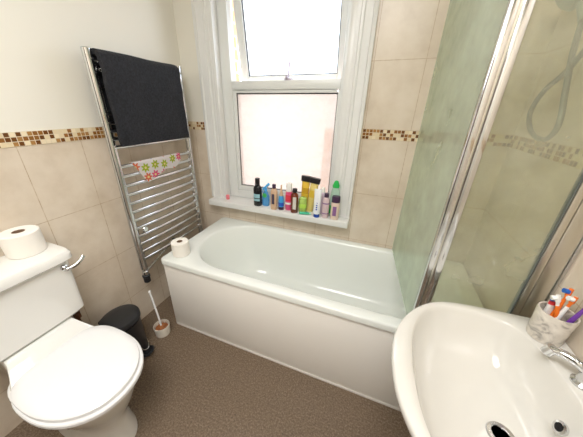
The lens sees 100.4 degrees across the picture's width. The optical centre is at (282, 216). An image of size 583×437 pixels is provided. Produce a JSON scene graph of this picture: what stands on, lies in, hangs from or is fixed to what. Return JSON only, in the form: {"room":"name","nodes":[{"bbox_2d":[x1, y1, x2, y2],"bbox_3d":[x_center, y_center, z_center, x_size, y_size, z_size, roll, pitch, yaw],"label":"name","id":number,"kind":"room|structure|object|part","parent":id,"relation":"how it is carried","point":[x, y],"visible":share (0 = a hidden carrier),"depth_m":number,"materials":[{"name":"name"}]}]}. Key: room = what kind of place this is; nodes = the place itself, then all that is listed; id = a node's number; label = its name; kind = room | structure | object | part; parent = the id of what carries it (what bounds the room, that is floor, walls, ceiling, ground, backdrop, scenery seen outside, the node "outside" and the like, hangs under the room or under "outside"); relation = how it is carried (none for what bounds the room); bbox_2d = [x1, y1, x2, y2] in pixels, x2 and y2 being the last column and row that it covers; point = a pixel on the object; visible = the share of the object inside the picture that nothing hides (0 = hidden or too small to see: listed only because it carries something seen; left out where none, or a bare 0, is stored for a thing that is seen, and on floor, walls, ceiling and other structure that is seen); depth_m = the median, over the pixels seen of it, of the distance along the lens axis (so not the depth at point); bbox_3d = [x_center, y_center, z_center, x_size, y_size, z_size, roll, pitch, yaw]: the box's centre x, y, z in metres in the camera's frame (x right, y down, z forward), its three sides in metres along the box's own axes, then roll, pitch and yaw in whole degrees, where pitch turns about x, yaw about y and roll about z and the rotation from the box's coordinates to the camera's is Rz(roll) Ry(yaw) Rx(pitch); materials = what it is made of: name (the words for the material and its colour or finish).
{"room":"bathroom","nodes":[
{"label":"bathroom","id":0,"kind":"room"},
{"bbox_2d":[0,0,198,436],"bbox_3d":[-1.181,-0.244,0.965,0.100,2.450,2.360,10,26,19],"label":"wall","id":1,"kind":"structure","parent":0,"point":[69,190],"depth_m":1.21,"materials":[{"name":"beige tile"}]},
{"bbox_2d":[0,127,116,147],"bbox_3d":[-1.144,-0.275,0.900,0.002,0.057,2.300,10,26,19],"label":"trim","id":2,"kind":"structure","parent":1,"relation":"attached to","point":[25,138],"depth_m":1.10,"materials":[{"name":"tile"}]},
{"bbox_2d":[80,46,202,282],"bbox_3d":[-0.825,-0.137,1.692,0.118,1.643,0.618,10,26,19],"label":"towel radiator","id":3,"kind":"object","parent":1,"relation":"attached to","point":[89,59],"visible":0.63,"depth_m":1.53,"materials":[{"name":"silver metal"}]},
{"bbox_3d":[-0.776,-0.788,1.382,0.035,0.021,0.574,10,26,19],"label":"rail","id":4,"kind":"part","parent":3,"relation":"part of","materials":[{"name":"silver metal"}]},
{"bbox_2d":[91,48,188,146],"bbox_3d":[-0.788,-0.672,1.419,0.103,0.440,0.505,10,26,19],"label":"bath towel","id":5,"kind":"object","parent":3,"relation":"hanging from","point":[144,98],"visible":0.98,"depth_m":1.34,"materials":[{"name":"black fabric"}]},
{"bbox_3d":[-0.781,-0.473,1.524,0.035,0.021,0.574,10,26,19],"label":"rail","id":6,"kind":"part","parent":3,"relation":"part of","materials":[{"name":"silver metal"}]},
{"bbox_2d":[129,152,180,181],"bbox_3d":[-0.790,-0.318,1.560,0.037,0.135,0.365,10,26,19],"label":"floral cloth","id":7,"kind":"object","parent":3,"relation":"hanging from","point":[150,168],"visible":0.99,"depth_m":1.52,"materials":[{"name":"fabric"}]},
{"bbox_3d":[-0.783,-0.378,1.567,0.035,0.021,0.574,10,26,19],"label":"rail","id":8,"kind":"part","parent":3,"relation":"part of","materials":[{"name":"silver metal"}]},
{"bbox_3d":[-0.784,-0.328,1.590,0.035,0.021,0.574,10,26,19],"label":"rail","id":9,"kind":"part","parent":3,"relation":"part of","materials":[{"name":"silver metal"}]},
{"bbox_3d":[-0.784,-0.279,1.612,0.035,0.021,0.574,10,26,19],"label":"rail","id":10,"kind":"part","parent":3,"relation":"part of","materials":[{"name":"silver metal"}]},
{"bbox_3d":[-0.785,-0.229,1.635,0.035,0.021,0.574,10,26,19],"label":"rail","id":11,"kind":"part","parent":3,"relation":"part of","materials":[{"name":"silver metal"}]},
{"bbox_3d":[-0.786,-0.179,1.657,0.035,0.021,0.574,10,26,19],"label":"rail","id":12,"kind":"part","parent":3,"relation":"part of","materials":[{"name":"silver metal"}]},
{"bbox_3d":[-0.787,-0.130,1.679,0.035,0.021,0.574,10,26,19],"label":"rail","id":13,"kind":"part","parent":3,"relation":"part of","materials":[{"name":"silver metal"}]},
{"bbox_3d":[-0.788,-0.080,1.702,0.035,0.021,0.574,10,26,19],"label":"rail","id":14,"kind":"part","parent":3,"relation":"part of","materials":[{"name":"silver metal"}]},
{"bbox_3d":[-0.788,-0.030,1.724,0.035,0.021,0.574,10,26,19],"label":"rail","id":15,"kind":"part","parent":3,"relation":"part of","materials":[{"name":"silver metal"}]},
{"bbox_3d":[-0.789,0.019,1.747,0.035,0.021,0.574,10,26,19],"label":"rail","id":16,"kind":"part","parent":3,"relation":"part of","materials":[{"name":"silver metal"}]},
{"bbox_3d":[-0.790,0.069,1.769,0.035,0.021,0.574,10,26,19],"label":"rail","id":17,"kind":"part","parent":3,"relation":"part of","materials":[{"name":"silver metal"}]},
{"bbox_3d":[-0.791,0.119,1.792,0.035,0.021,0.574,10,26,19],"label":"rail","id":18,"kind":"part","parent":3,"relation":"part of","materials":[{"name":"silver metal"}]},
{"bbox_3d":[-0.792,0.169,1.814,0.035,0.021,0.574,10,26,19],"label":"rail","id":19,"kind":"part","parent":3,"relation":"part of","materials":[{"name":"silver metal"}]},
{"bbox_2d":[5,295,410,436],"bbox_3d":[-0.199,1.052,1.180,2.210,0.060,2.670,10,26,19],"label":"floor","id":20,"kind":"structure","parent":0,"point":[193,383],"depth_m":1.28,"materials":[{"name":"brown carpet"}]},
{"bbox_2d":[0,242,143,436],"bbox_3d":[-0.889,0.614,1.033,0.664,0.839,0.442,10,26,19],"label":"toilet","id":21,"kind":"object","parent":20,"relation":"on","point":[70,376],"visible":0.97,"depth_m":0.96,"materials":[{"name":"white ceramic"}]},
{"bbox_2d":[0,225,46,259],"bbox_3d":[-1.085,0.103,1.016,0.128,0.100,0.128,0,24,-2],"label":"toilet roll","id":22,"kind":"object","parent":21,"relation":"on","point":[25,241],"visible":1,"depth_m":0.98,"materials":[{"name":"white paper"}]},
{"bbox_3d":[-1.097,0.221,0.935,0.214,0.049,0.420,10,26,19],"label":"cistern lid","id":23,"kind":"part","parent":21,"relation":"part of","materials":[{"name":"white ceramic"}]},
{"bbox_2d":[0,317,92,389],"bbox_3d":[-1.028,0.604,1.075,0.330,0.199,0.336,10,26,19],"label":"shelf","id":24,"kind":"object","parent":21,"relation":"attached to","point":[29,366],"depth_m":1.00,"materials":[{"name":"white ceramic"}]},
{"bbox_3d":[-0.923,0.204,1.073,0.037,0.050,0.093,18,29,33],"label":"flush lever","id":25,"kind":"part","parent":21,"relation":"part of","materials":[{"name":"silver metal"}]},
{"bbox_3d":[-0.791,0.605,0.974,0.422,0.026,0.364,10,26,19],"label":"seat lid","id":26,"kind":"part","parent":21,"relation":"part of","materials":[{"name":"white plastic"}]},
{"bbox_3d":[-0.783,0.628,0.980,0.427,0.020,0.378,10,26,19],"label":"seat","id":27,"kind":"part","parent":21,"relation":"part of","materials":[{"name":"white plastic"}]},
{"bbox_2d":[73,311,81,321],"bbox_3d":[-1.110,0.649,1.349,0.043,0.508,0.056,10,26,19],"label":"supply pipe","id":28,"kind":"object","parent":20,"relation":"on","point":[77,315],"visible":0.22,"depth_m":1.30,"materials":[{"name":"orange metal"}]},
{"bbox_2d":[98,304,153,358],"bbox_3d":[-0.925,0.705,1.449,0.214,0.328,0.214,-21,32,-39],"label":"pedal bin","id":29,"kind":"object","parent":20,"relation":"on","point":[126,318],"visible":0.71,"depth_m":1.40,"materials":[{"name":"black plastic"}]},
{"bbox_3d":[-0.931,0.580,1.393,0.203,0.053,0.202,1,24,1],"label":"bin lid","id":30,"kind":"part","parent":29,"relation":"part of","materials":[{"name":"black plastic"}]},
{"bbox_2d":[148,290,169,337],"bbox_3d":[-0.811,0.641,1.594,0.100,0.330,0.103,-2,24,-6],"label":"toilet brush","id":31,"kind":"object","parent":20,"relation":"on","point":[161,328],"visible":1,"depth_m":1.62,"materials":[{"name":"beige plastic"}]},
{"bbox_3d":[-0.835,0.610,1.602,0.073,0.281,0.016,19,30,35],"label":"handle","id":32,"kind":"part","parent":31,"relation":"part of","materials":[{"name":"white plastic"}]},
{"bbox_2d":[153,319,169,337],"bbox_3d":[-0.813,0.758,1.645,0.100,0.075,0.100,10,26,19],"label":"pot","id":33,"kind":"object","parent":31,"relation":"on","point":[162,329],"depth_m":1.62,"materials":[{"name":"white ceramic"}]},
{"bbox_2d":[161,217,483,411],"bbox_3d":[0.177,0.522,1.622,1.756,0.553,0.697,10,26,19],"label":"bathtub","id":34,"kind":"object","parent":20,"relation":"on","point":[330,310],"visible":0.68,"depth_m":1.50,"materials":[{"name":"white ceramic"}]},
{"bbox_2d":[171,237,189,257],"bbox_3d":[-0.642,0.193,1.535,0.105,0.094,0.105,0,24,-2],"label":"toilet roll","id":35,"kind":"object","parent":34,"relation":"on","point":[180,246],"visible":1,"depth_m":1.50,"materials":[{"name":"white paper"}]},
{"bbox_3d":[0.061,0.664,1.347,1.744,0.517,0.014,10,26,19],"label":"panel","id":36,"kind":"part","parent":34,"relation":"part of","materials":[{"name":"white plastic"}]},
{"bbox_3d":[0.058,0.896,1.442,1.736,0.016,0.002,10,26,19],"label":"panel trim","id":37,"kind":"part","parent":34,"relation":"part of","materials":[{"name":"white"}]},
{"bbox_2d":[161,217,483,332],"bbox_3d":[0.178,0.453,1.590,1.756,0.400,0.697,10,26,19],"label":"tub","id":38,"kind":"object","parent":34,"relation":"in","point":[239,276],"depth_m":1.61,"materials":[{"name":"white plastic"}]},
{"bbox_2d":[412,0,582,317],"bbox_3d":[0.669,-0.258,0.958,0.322,1.423,0.796,-4,25,-10],"label":"screen","id":39,"kind":"object","parent":34,"relation":"on","point":[563,243],"visible":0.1,"depth_m":0.73,"materials":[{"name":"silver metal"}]},
{"bbox_3d":[0.562,-0.169,0.755,0.020,1.423,0.028,10,26,19],"label":"hinge post","id":40,"kind":"part","parent":39,"relation":"part of","materials":[{"name":"silver metal"}]},
{"bbox_3d":[0.588,-0.164,0.746,0.024,1.423,0.024,10,26,19],"label":"hinge post","id":41,"kind":"part","parent":39,"relation":"part of","materials":[{"name":"silver metal"}]},
{"bbox_2d":[391,302,582,436],"bbox_3d":[0.517,0.785,0.752,0.476,0.800,0.645,10,26,19],"label":"basin","id":42,"kind":"object","parent":20,"relation":"on","point":[459,370],"visible":0.98,"depth_m":0.71,"materials":[{"name":"white ceramic"}]},
{"bbox_2d":[526,301,580,346],"bbox_3d":[0.787,0.315,0.712,0.086,0.099,0.086,10,26,19],"label":"mug","id":43,"kind":"object","parent":42,"relation":"on","point":[544,328],"visible":0.91,"depth_m":0.69,"materials":[{"name":"grey ceramic"}]},
{"bbox_2d":[543,297,561,314],"bbox_3d":[0.789,0.281,0.721,0.022,0.115,0.022,-16,29,-32],"label":"toothpaste tube","id":44,"kind":"object","parent":43,"relation":"in","point":[550,306],"visible":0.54,"depth_m":0.71,"materials":[{"name":"white plastic"}]},
{"bbox_2d":[550,294,560,317],"bbox_3d":[0.782,0.281,0.698,0.052,0.132,0.016,16,29,31],"label":"toothbrush","id":45,"kind":"object","parent":43,"relation":"in","point":[557,297],"visible":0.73,"depth_m":0.69,"materials":[{"name":"orange plastic"}]},
{"bbox_3d":[0.787,0.299,0.699,0.009,0.100,0.034,-20,31,-38],"label":"handle","id":46,"kind":"part","parent":45,"relation":"part of","materials":[{"name":"orange plastic"}]},
{"bbox_2d":[550,288,573,316],"bbox_3d":[0.791,0.270,0.700,0.022,0.151,0.031,21,31,37],"label":"toothbrush","id":47,"kind":"object","parent":43,"relation":"in","point":[569,291],"visible":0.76,"depth_m":0.68,"materials":[{"name":"orange plastic"}]},
{"bbox_3d":[0.787,0.287,0.707,0.028,0.114,0.011,-6,25,-14],"label":"handle","id":48,"kind":"part","parent":47,"relation":"part of","materials":[{"name":"orange plastic"}]},
{"bbox_2d":[556,295,578,319],"bbox_3d":[0.789,0.280,0.695,0.042,0.137,0.017,0,24,-3],"label":"razor","id":49,"kind":"object","parent":43,"relation":"in","point":[572,300],"visible":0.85,"depth_m":0.68,"materials":[{"name":"white plastic"}]},
{"bbox_3d":[0.784,0.297,0.698,0.033,0.103,0.009,0,24,-3],"label":"handle","id":50,"kind":"part","parent":49,"relation":"part of","materials":[{"name":"white plastic"}]},
{"bbox_2d":[566,308,582,322],"bbox_3d":[0.796,0.277,0.660,0.043,0.172,0.014,10,26,19],"label":"toothbrush","id":51,"kind":"object","parent":43,"relation":"in","point":[578,314],"visible":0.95,"depth_m":0.66,"materials":[{"name":"purple plastic"}]},
{"bbox_2d":[540,343,582,390],"bbox_3d":[0.729,0.360,0.605,0.051,0.104,0.114,-19,31,-37],"label":"tap","id":52,"kind":"object","parent":42,"relation":"on","point":[549,349],"visible":1,"depth_m":0.61,"materials":[{"name":"silver metal"}]},
{"bbox_3d":[0.727,0.362,0.619,0.025,0.038,0.095,-13,28,-28],"label":"spout","id":53,"kind":"part","parent":52,"relation":"part of","materials":[{"name":"silver metal"}]},
{"bbox_2d":[569,371,582,390],"bbox_3d":[0.750,0.370,0.584,0.052,0.104,0.052,10,26,19],"label":"tap","id":54,"kind":"object","parent":52,"relation":"on","point":[576,379],"depth_m":0.60,"materials":[{"name":"silver metal"}]},
{"bbox_2d":[232,0,239,80],"bbox_3d":[0.273,-0.557,1.710,2.210,2.450,0.208,10,26,19],"label":"wall","id":55,"kind":"structure","parent":0,"point":[234,25],"depth_m":1.77,"materials":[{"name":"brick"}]},
{"bbox_2d":[172,0,561,264],"bbox_3d":[0.223,-0.505,1.594,2.010,2.450,0.060,10,26,19],"label":"wall","id":56,"kind":"structure","parent":0,"point":[431,58],"depth_m":1.33,"materials":[{"name":"beige tile"}]},
{"bbox_2d":[189,121,204,129],"bbox_3d":[-0.645,-0.696,1.849,0.165,0.057,0.002,10,26,19],"label":"trim","id":57,"kind":"structure","parent":56,"relation":"attached to","point":[192,125],"depth_m":1.85,"materials":[{"name":"tile"}]},
{"bbox_2d":[191,0,379,228],"bbox_3d":[-0.024,-0.814,1.589,1.123,1.630,0.313,10,26,19],"label":"window","id":58,"kind":"structure","parent":56,"relation":"in","point":[278,130],"depth_m":1.64,"materials":[{"name":"white paint"}]},
{"bbox_3d":[-0.518,-0.882,1.692,0.105,1.565,0.034,10,26,19],"label":"architrave","id":59,"kind":"part","parent":58,"relation":"part of","materials":[{"name":"white paint"}]},
{"bbox_2d":[253,178,261,205],"bbox_3d":[-0.183,-0.188,1.811,0.062,0.210,0.054,10,26,19],"label":"mouthwash bottle","id":60,"kind":"object","parent":58,"relation":"on","point":[257,190],"visible":1,"depth_m":1.79,"materials":[{"name":"black plastic"}]},
{"bbox_2d":[262,183,269,205],"bbox_3d":[-0.121,-0.171,1.815,0.064,0.178,0.043,10,26,19],"label":"spray bottle","id":61,"kind":"object","parent":58,"relation":"on","point":[265,197],"visible":1,"depth_m":1.81,"materials":[{"name":"blue plastic"}]},
{"bbox_2d":[271,184,277,209],"bbox_3d":[-0.059,-0.145,1.748,0.050,0.188,0.042,10,26,19],"label":"shampoo bottle","id":62,"kind":"object","parent":58,"relation":"on","point":[274,193],"visible":1,"depth_m":1.74,"materials":[{"name":"beige plastic"}]},
{"bbox_3d":[-0.045,-0.070,1.865,1.100,0.045,0.205,10,26,19],"label":"sill","id":63,"kind":"part","parent":58,"relation":"part of","materials":[{"name":"white paint"}]},
{"bbox_2d":[278,185,283,209],"bbox_3d":[-0.008,-0.143,1.747,0.042,0.186,0.034,10,26,19],"label":"tube","id":64,"kind":"object","parent":58,"relation":"on","point":[281,198],"visible":1,"depth_m":1.75,"materials":[{"name":"blue plastic"}]},
{"bbox_3d":[-0.013,-0.814,1.618,0.855,1.515,0.070,10,26,19],"label":"frame","id":65,"kind":"part","parent":58,"relation":"part of","materials":[{"name":"white"}]},
{"bbox_3d":[0.009,-0.513,1.740,0.713,0.678,0.006,10,26,19],"label":"pane","id":66,"kind":"part","parent":58,"relation":"part of","materials":[{"name":"white glass"}]},
{"bbox_2d":[285,182,291,209],"bbox_3d":[0.048,-0.147,1.741,0.052,0.200,0.047,10,26,19],"label":"bottle","id":67,"kind":"object","parent":58,"relation":"on","point":[288,185],"visible":0.9,"depth_m":1.72,"materials":[{"name":"pink plastic"}]},
{"bbox_3d":[0.041,-1.179,1.502,0.728,0.600,0.045,10,35,19],"label":"sash frame","id":68,"kind":"part","parent":58,"relation":"part of","materials":[{"name":"white"}]},
{"bbox_2d":[291,188,297,212],"bbox_3d":[0.086,-0.117,1.706,0.052,0.175,0.053,10,26,19],"label":"medicine bottle","id":69,"kind":"object","parent":58,"relation":"on","point":[294,196],"visible":1,"depth_m":1.69,"materials":[{"name":"brown glass"}]},
{"bbox_2d":[298,196,306,211],"bbox_3d":[0.145,-0.090,1.724,0.057,0.113,0.045,10,26,19],"label":"bottle","id":70,"kind":"object","parent":58,"relation":"on","point":[302,200],"visible":0.93,"depth_m":1.71,"materials":[{"name":"green plastic"}]},
{"bbox_2d":[299,211,310,214],"bbox_3d":[0.159,-0.027,1.697,0.081,0.020,0.020,4,24,6],"label":"tube","id":71,"kind":"object","parent":58,"relation":"on","point":[300,212],"visible":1,"depth_m":1.69,"materials":[{"name":"teal plastic"}]},
{"bbox_2d":[301,175,311,201],"bbox_3d":[0.170,-0.177,1.756,0.075,0.249,0.040,10,26,19],"label":"tube","id":72,"kind":"object","parent":58,"relation":"on","point":[305,179],"visible":0.69,"depth_m":1.73,"materials":[{"name":"yellow plastic"}]},
{"bbox_2d":[306,177,320,211],"bbox_3d":[0.219,-0.155,1.707,0.089,0.254,0.040,10,26,19],"label":"tube","id":73,"kind":"object","parent":58,"relation":"on","point":[314,182],"visible":0.86,"depth_m":1.69,"materials":[{"name":"yellow plastic"}]},
{"bbox_2d":[313,189,321,217],"bbox_3d":[0.236,-0.093,1.633,0.043,0.197,0.044,-15,29,-31],"label":"toothpaste tube","id":74,"kind":"object","parent":58,"relation":"on","point":[318,192],"visible":1,"depth_m":1.62,"materials":[{"name":"white plastic"}]},
{"bbox_2d":[320,187,324,213],"bbox_3d":[0.279,-0.116,1.694,0.040,0.190,0.040,10,26,19],"label":"bottle","id":75,"kind":"object","parent":58,"relation":"on","point":[322,188],"visible":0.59,"depth_m":1.66,"materials":[{"name":"white plastic"}]},
{"bbox_2d":[321,193,329,217],"bbox_3d":[0.292,-0.078,1.630,0.047,0.173,0.039,10,26,19],"label":"bottle","id":76,"kind":"object","parent":58,"relation":"on","point":[326,201],"visible":1,"depth_m":1.62,"materials":[{"name":"pink plastic"}]},
{"bbox_2d":[328,180,339,215],"bbox_3d":[0.355,-0.124,1.641,0.069,0.250,0.050,10,26,19],"label":"bottle","id":77,"kind":"object","parent":58,"relation":"on","point":[335,190],"visible":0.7,"depth_m":1.60,"materials":[{"name":"green plastic"}]},
{"bbox_2d":[330,195,340,219],"bbox_3d":[0.351,-0.062,1.610,0.056,0.162,0.046,10,26,19],"label":"lotion bottle","id":78,"kind":"object","parent":58,"relation":"on","point":[335,204],"visible":1,"depth_m":1.59,"materials":[{"name":"beige plastic"}]},
{"bbox_3d":[0.421,-0.717,1.359,0.105,1.565,0.034,10,26,19],"label":"architrave","id":79,"kind":"part","parent":58,"relation":"part of","materials":[{"name":"white paint"}]},
{"bbox_2d":[361,129,512,146],"bbox_3d":[0.807,-0.439,1.334,0.730,0.057,0.002,10,26,19],"label":"trim","id":80,"kind":"structure","parent":56,"relation":"attached to","point":[376,134],"depth_m":1.33,"materials":[{"name":"tile"}]},
{"bbox_2d":[463,9,582,360],"bbox_3d":[0.780,0.102,0.269,0.100,2.450,2.360,10,26,19],"label":"wall","id":81,"kind":"structure","parent":0,"point":[530,191],"depth_m":1.00,"materials":[{"name":"beige tile"}]},
{"bbox_2d":[509,135,582,169],"bbox_3d":[0.722,0.054,0.237,0.002,0.057,2.300,10,26,19],"label":"trim","id":82,"kind":"structure","parent":81,"relation":"attached to","point":[570,156],"depth_m":0.92,"materials":[{"name":"tile"}]},
{"bbox_2d":[526,0,582,141],"bbox_3d":[1.004,-0.666,0.805,0.108,0.784,0.312,5,25,9],"label":"shower","id":83,"kind":"object","parent":81,"relation":"attached to","point":[565,5],"visible":1,"depth_m":0.82,"materials":[{"name":"grey metal"}]},
{"bbox_3d":[1.021,-0.732,0.833,0.035,0.126,0.104,2,24,2],"label":"handle","id":84,"kind":"part","parent":83,"relation":"part of","materials":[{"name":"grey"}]}
]}

